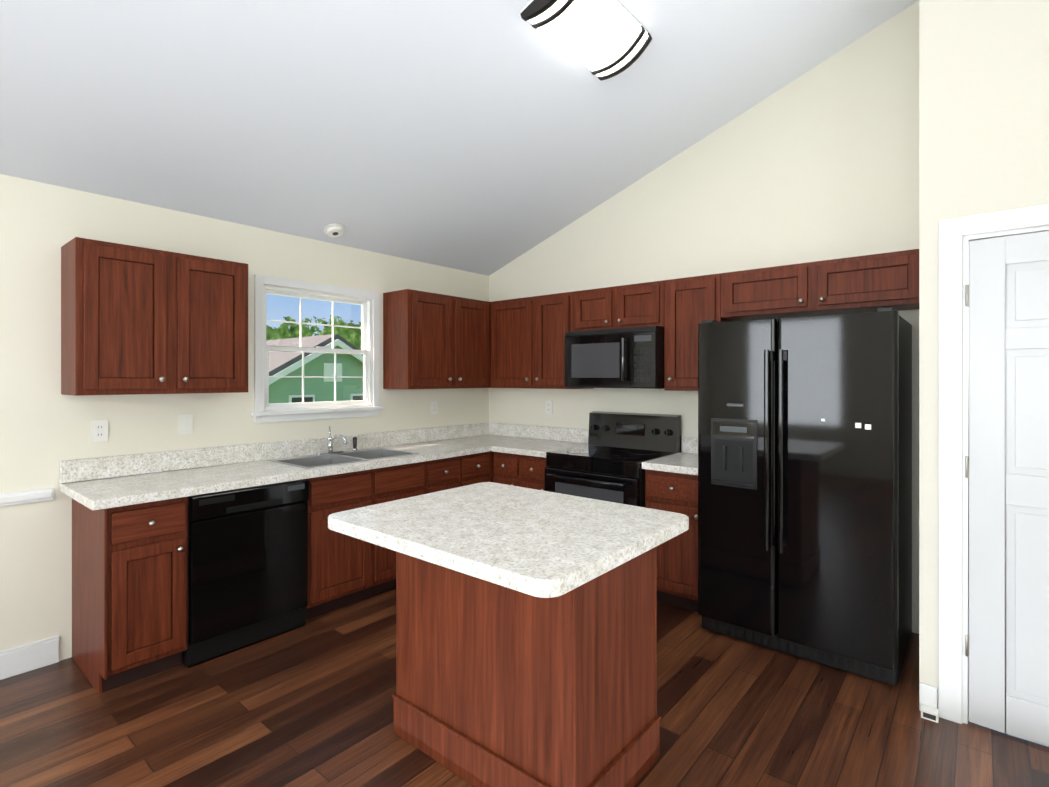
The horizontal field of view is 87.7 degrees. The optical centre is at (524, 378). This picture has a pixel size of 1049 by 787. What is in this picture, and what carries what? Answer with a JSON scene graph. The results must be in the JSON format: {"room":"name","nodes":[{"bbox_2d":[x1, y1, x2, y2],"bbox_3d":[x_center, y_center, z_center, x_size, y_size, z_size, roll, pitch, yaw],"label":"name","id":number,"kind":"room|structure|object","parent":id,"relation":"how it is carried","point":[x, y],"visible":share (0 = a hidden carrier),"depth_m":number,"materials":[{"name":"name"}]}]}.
{"room":"kitchen","nodes":[
{"label":"kitchen","id":0,"kind":"room"},
{"bbox_2d":[0,174,488,660],"bbox_3d":[-2.624,0.230,2.607,0.100,2.440,7.200,0,0,40],"label":"wall","id":1,"kind":"structure","parent":0,"point":[45,426],"depth_m":2.89,"materials":[{"name":"beige paint"}]},
{"bbox_2d":[0,488,53,506],"bbox_3d":[-3.605,0.586,1.329,0.027,0.060,3.780,0,0,40],"label":"chair rail","id":2,"kind":"object","parent":1,"relation":"attached to","point":[23,497],"visible":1,"depth_m":2.69,"materials":[{"name":"white wood"}]},
{"bbox_2d":[0,635,58,679],"bbox_3d":[-3.604,1.383,1.341,0.013,0.135,3.800,0,0,40],"label":"baseboard","id":3,"kind":"structure","parent":1,"relation":"attached to","point":[21,659],"depth_m":2.71,"materials":[{"name":"white wood"}]},
{"bbox_2d":[91,420,107,441],"bbox_3d":[-2.280,0.280,2.933,0.008,0.116,0.072,0,0,40],"label":"electrical outlet","id":4,"kind":"object","parent":1,"relation":"attached to","point":[99,430],"visible":1,"depth_m":2.93,"materials":[{"name":"white plastic"}]},
{"bbox_2d":[61,237,247,395],"bbox_3d":[-1.988,-0.300,3.004,0.364,0.760,0.805,0,0,40],"label":"upper cabinet","id":5,"kind":"object","parent":1,"relation":"attached to","point":[138,320],"visible":1,"depth_m":2.84,"materials":[{"name":"brown wood"}]},
{"bbox_2d":[179,414,192,433],"bbox_3d":[-2.012,0.270,3.249,0.015,0.116,0.072,0,0,40],"label":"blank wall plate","id":6,"kind":"object","parent":1,"relation":"attached to","point":[185,423],"visible":1,"depth_m":3.25,"materials":[{"name":"white plastic"}]},
{"bbox_2d":[251,274,383,422],"bbox_3d":[-1.474,-0.196,3.946,0.140,0.971,1.000,0,0,40],"label":"window","id":7,"kind":"structure","parent":1,"relation":"in","point":[265,411],"depth_m":3.90,"materials":[{"name":"white"}]},
{"bbox_2d":[431,401,436,414],"bbox_3d":[-0.782,0.250,4.730,0.008,0.116,0.072,0,0,40],"label":"electrical outlet","id":8,"kind":"object","parent":1,"relation":"attached to","point":[433,407],"visible":1,"depth_m":4.72,"materials":[{"name":"white plastic"}]},
{"bbox_2d":[383,289,489,388],"bbox_3d":[-0.592,-0.300,4.678,0.364,0.760,1.213,0,0,40],"label":"upper cabinet","id":9,"kind":"object","parent":1,"relation":"attached to","point":[435,341],"visible":0.98,"depth_m":4.33,"materials":[{"name":"brown wood"}]},
{"bbox_2d":[0,0,918,275],"bbox_3d":[-0.499,-1.998,0.783,5.800,2.121,7.320,0,0,40],"label":"ceiling","id":10,"kind":"structure","parent":0,"point":[484,136],"depth_m":2.91,"materials":[{"name":"white paint"}]},
{"bbox_2d":[324,223,344,236],"bbox_3d":[-1.326,-1.033,3.816,0.136,0.075,0.140,0,0,40],"label":"smoke detector","id":11,"kind":"object","parent":10,"relation":"attached to","point":[334,230],"visible":1,"depth_m":3.78,"materials":[{"name":"white plastic"}]},
{"bbox_2d":[520,0,651,80],"bbox_3d":[0.318,-1.712,2.654,0.320,0.154,0.678,0,0,40],"label":"ceiling light","id":12,"kind":"object","parent":10,"relation":"attached to","point":[604,39],"visible":0.98,"depth_m":2.64,"materials":[{"name":"white glass"}]},
{"bbox_2d":[0,588,1048,786],"bbox_3d":[-0.505,1.501,1.166,6.200,0.100,7.700,0,0,40],"label":"floor","id":13,"kind":"structure","parent":0,"point":[310,703],"depth_m":2.29,"materials":[{"name":"brown wood"}]},
{"bbox_2d":[72,497,187,694],"bbox_3d":[-2.011,1.015,2.779,0.620,0.870,0.341,0,0,40],"label":"base cabinet","id":14,"kind":"object","parent":13,"relation":"on","point":[129,593],"depth_m":2.59,"materials":[{"name":"brown wood"}]},
{"bbox_2d":[182,479,308,667],"bbox_3d":[-1.689,1.017,3.143,0.630,0.866,0.616,0,0,40],"label":"dishwasher","id":15,"kind":"object","parent":13,"relation":"on","point":[247,566],"visible":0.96,"depth_m":2.92,"materials":[{"name":"black metal"}]},
{"bbox_2d":[305,461,427,619],"bbox_3d":[-1.215,1.015,3.734,0.620,0.870,0.885,0,0,40],"label":"base cabinet","id":16,"kind":"object","parent":13,"relation":"on","point":[344,570],"depth_m":3.42,"materials":[{"name":"brown wood"}]},
{"bbox_2d":[428,456,463,492],"bbox_3d":[-0.824,1.015,4.203,0.620,0.870,0.335,0,0,40],"label":"base cabinet","id":17,"kind":"object","parent":13,"relation":"on","point":[446,473],"depth_m":4.02,"materials":[{"name":"brown wood"}]},
{"bbox_2d":[464,451,491,485],"bbox_3d":[-0.612,1.015,4.458,0.620,0.870,0.329,0,0,40],"label":"base cabinet","id":18,"kind":"object","parent":13,"relation":"on","point":[477,467],"depth_m":4.28,"materials":[{"name":"brown wood"}]},
{"bbox_2d":[492,451,493,481],"bbox_3d":[-0.313,1.015,4.830,0.599,0.870,0.621,0,0,40],"label":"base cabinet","id":19,"kind":"object","parent":13,"relation":"on","point":[492,451],"depth_m":4.43,"materials":[{"name":"brown wood"}]},
{"bbox_2d":[59,423,534,510],"bbox_3d":[-1.114,0.499,3.821,0.660,0.159,3.196,0,0,40],"label":"countertop","id":20,"kind":"structure","parent":19,"relation":"on","point":[97,483],"depth_m":3.21,"materials":[{"name":"stone"}]},
{"bbox_2d":[316,426,356,454],"bbox_3d":[-1.270,0.433,3.859,0.229,0.193,0.317,0,0,40],"label":"faucet","id":21,"kind":"object","parent":20,"relation":"on","point":[330,438],"visible":1,"depth_m":3.86,"materials":[{"name":"silver metal"}]},
{"bbox_2d":[267,447,418,468],"bbox_3d":[-1.216,0.617,3.738,0.499,0.176,0.857,0,0,40],"label":"sink","id":22,"kind":"object","parent":20,"relation":"in","point":[314,461],"visible":0.4,"depth_m":3.78,"materials":[{"name":"silver metal"}]},
{"bbox_2d":[494,452,547,490],"bbox_3d":[0.145,1.015,4.427,0.573,0.870,0.656,0,0,40],"label":"base cabinet","id":23,"kind":"object","parent":13,"relation":"on","point":[524,471],"visible":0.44,"depth_m":4.22,"materials":[{"name":"brown wood"}]},
{"bbox_2d":[495,426,588,457],"bbox_3d":[0.162,0.499,4.417,0.535,0.159,0.646,0,0,40],"label":"countertop","id":24,"kind":"structure","parent":23,"relation":"on","point":[536,441],"depth_m":4.61,"materials":[{"name":"stone"}]},
{"bbox_2d":[392,546,660,786],"bbox_3d":[-0.010,1.004,2.166,0.916,0.896,0.576,0,0,40],"label":"kitchen island","id":25,"kind":"object","parent":13,"relation":"on","point":[497,685],"visible":0.77,"depth_m":1.90,"materials":[{"name":"brown wood"}]},
{"bbox_2d":[328,482,688,597],"bbox_3d":[-0.062,0.532,2.041,1.070,0.046,0.890,0,0,40],"label":"island countertop","id":26,"kind":"structure","parent":25,"relation":"on","point":[539,543],"depth_m":1.83,"materials":[{"name":"stone"}]},
{"bbox_2d":[545,411,680,506],"bbox_3d":[0.624,0.858,3.957,0.756,1.185,0.728,0,0,40],"label":"range","id":27,"kind":"object","parent":13,"relation":"on","point":[605,464],"visible":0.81,"depth_m":3.91,"materials":[{"name":"black metal"}]},
{"bbox_2d":[645,469,697,611],"bbox_3d":[1.116,1.015,3.618,0.418,0.870,0.656,0,0,40],"label":"base cabinet","id":28,"kind":"object","parent":13,"relation":"on","point":[677,570],"visible":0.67,"depth_m":3.40,"materials":[{"name":"brown wood"}]},
{"bbox_2d":[642,436,697,474],"bbox_3d":[1.118,0.499,3.620,0.422,0.159,0.638,0,0,40],"label":"countertop","id":29,"kind":"structure","parent":28,"relation":"on","point":[685,461],"depth_m":3.54,"materials":[{"name":"stone"}]},
{"bbox_2d":[698,307,911,685],"bbox_3d":[1.574,0.559,3.087,0.950,1.783,0.817,0,0,40],"label":"refrigerator","id":30,"kind":"object","parent":13,"relation":"on","point":[805,487],"visible":1,"depth_m":2.77,"materials":[{"name":"black metal"}]},
{"bbox_2d":[921,704,938,722],"bbox_3d":[1.736,1.432,2.340,0.060,0.036,0.056,0,0,40],"label":"vent","id":31,"kind":"object","parent":13,"relation":"on","point":[930,713],"visible":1,"depth_m":2.32,"materials":[{"name":"white plastic"}]},
{"bbox_2d":[489,1,918,633],"bbox_3d":[0.994,-0.374,4.213,3.600,3.648,0.100,0,0,40],"label":"wall","id":32,"kind":"structure","parent":0,"point":[817,163],"depth_m":3.63,"materials":[{"name":"beige paint"}]},
{"bbox_2d":[490,296,533,387],"bbox_3d":[-0.015,-0.300,4.772,0.506,0.760,0.328,0,0,40],"label":"upper cabinet","id":33,"kind":"object","parent":32,"relation":"attached to","point":[527,342],"depth_m":4.65,"materials":[{"name":"brown wood"}]},
{"bbox_2d":[545,401,551,413],"bbox_3d":[0.213,0.250,4.792,0.072,0.116,0.008,0,0,40],"label":"electrical outlet","id":34,"kind":"object","parent":32,"relation":"attached to","point":[548,407],"visible":1,"depth_m":4.79,"materials":[{"name":"white plastic"}]},
{"bbox_2d":[534,292,593,388],"bbox_3d":[0.324,-0.300,4.489,0.378,0.760,0.328,0,0,40],"label":"upper cabinet","id":35,"kind":"object","parent":32,"relation":"attached to","point":[551,311],"depth_m":4.39,"materials":[{"name":"brown wood"}]},
{"bbox_2d":[570,281,661,331],"bbox_3d":[0.763,-0.521,4.123,0.760,0.318,0.328,0,0,40],"label":"upper cabinet","id":36,"kind":"object","parent":32,"relation":"attached to","point":[640,304],"depth_m":4.00,"materials":[{"name":"brown wood"}]},
{"bbox_2d":[565,326,663,388],"bbox_3d":[0.715,-0.146,4.066,0.752,0.425,0.478,0,0,40],"label":"microwave","id":37,"kind":"object","parent":36,"relation":"attached to","point":[632,357],"visible":0.98,"depth_m":3.88,"materials":[{"name":"black"}]},
{"bbox_2d":[662,273,729,390],"bbox_3d":[1.205,-0.300,3.755,0.388,0.760,0.328,0,0,40],"label":"upper cabinet","id":38,"kind":"object","parent":32,"relation":"attached to","point":[686,302],"depth_m":3.66,"materials":[{"name":"brown wood"}]},
{"bbox_2d":[722,262,821,320],"bbox_3d":[1.562,-0.537,3.457,0.537,0.285,0.328,0,0,40],"label":"upper cabinet","id":39,"kind":"object","parent":32,"relation":"attached to","point":[786,291],"depth_m":3.33,"materials":[{"name":"brown wood"}]},
{"bbox_2d":[814,249,918,314],"bbox_3d":[1.975,-0.537,3.113,0.537,0.285,0.328,0,0,40],"label":"upper cabinet","id":40,"kind":"object","parent":32,"relation":"attached to","point":[866,283],"depth_m":3.00,"materials":[{"name":"brown wood"}]},
{"bbox_2d":[919,0,941,707],"bbox_3d":[2.043,-0.375,2.707,0.080,3.651,0.870,0,0,40],"label":"wall","id":41,"kind":"structure","parent":0,"point":[930,114],"depth_m":2.38,"materials":[{"name":"beige paint"}]},
{"bbox_2d":[919,682,936,710],"bbox_3d":[2.520,1.391,1.734,2.059,0.120,0.012,0,0,40],"label":"baseboard","id":42,"kind":"structure","parent":41,"relation":"attached to","point":[927,694],"depth_m":2.37,"materials":[{"name":"white wood"}]},
{"bbox_2d":[942,0,1048,237],"bbox_3d":[2.594,-0.718,1.752,1.990,4.338,0.110,0,0,40],"label":"wall","id":43,"kind":"structure","parent":0,"point":[995,105],"depth_m":2.24,"materials":[{"name":"beige paint"}]},
{"bbox_2d":[938,204,1048,723],"bbox_3d":[2.193,0.386,2.075,0.985,2.135,0.128,0,0,40],"label":"door frame","id":44,"kind":"structure","parent":43,"relation":"attached to","point":[953,488],"depth_m":2.31,"materials":[{"name":"white wood"}]},
{"bbox_2d":[965,231,1048,746],"bbox_3d":[2.146,0.430,2.027,0.797,2.021,0.114,0,0,40],"label":"door","id":45,"kind":"structure","parent":43,"relation":"in","point":[1007,636],"depth_m":2.21,"materials":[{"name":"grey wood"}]},
{"label":"outside","id":46,"kind":"structure","parent":0,"visible":0},
{"bbox_2d":[266,294,360,349],"bbox_3d":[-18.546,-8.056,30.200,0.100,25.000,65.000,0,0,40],"label":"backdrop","id":47,"kind":"structure","parent":46,"point":[325,312],"depth_m":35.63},
{"bbox_3d":[-7.293,3.546,20.822,29.400,1.800,65.000,0,0,40],"label":"ground","id":48,"kind":"structure","parent":46,"visible":0},
{"bbox_2d":[266,334,362,402],"bbox_3d":[-9.857,0.531,21.916,8.660,4.230,7.000,0,0,40],"label":"house","id":49,"kind":"structure","parent":48,"relation":"on","point":[276,359],"depth_m":19.05,"materials":[{"name":"green"}]}
]}

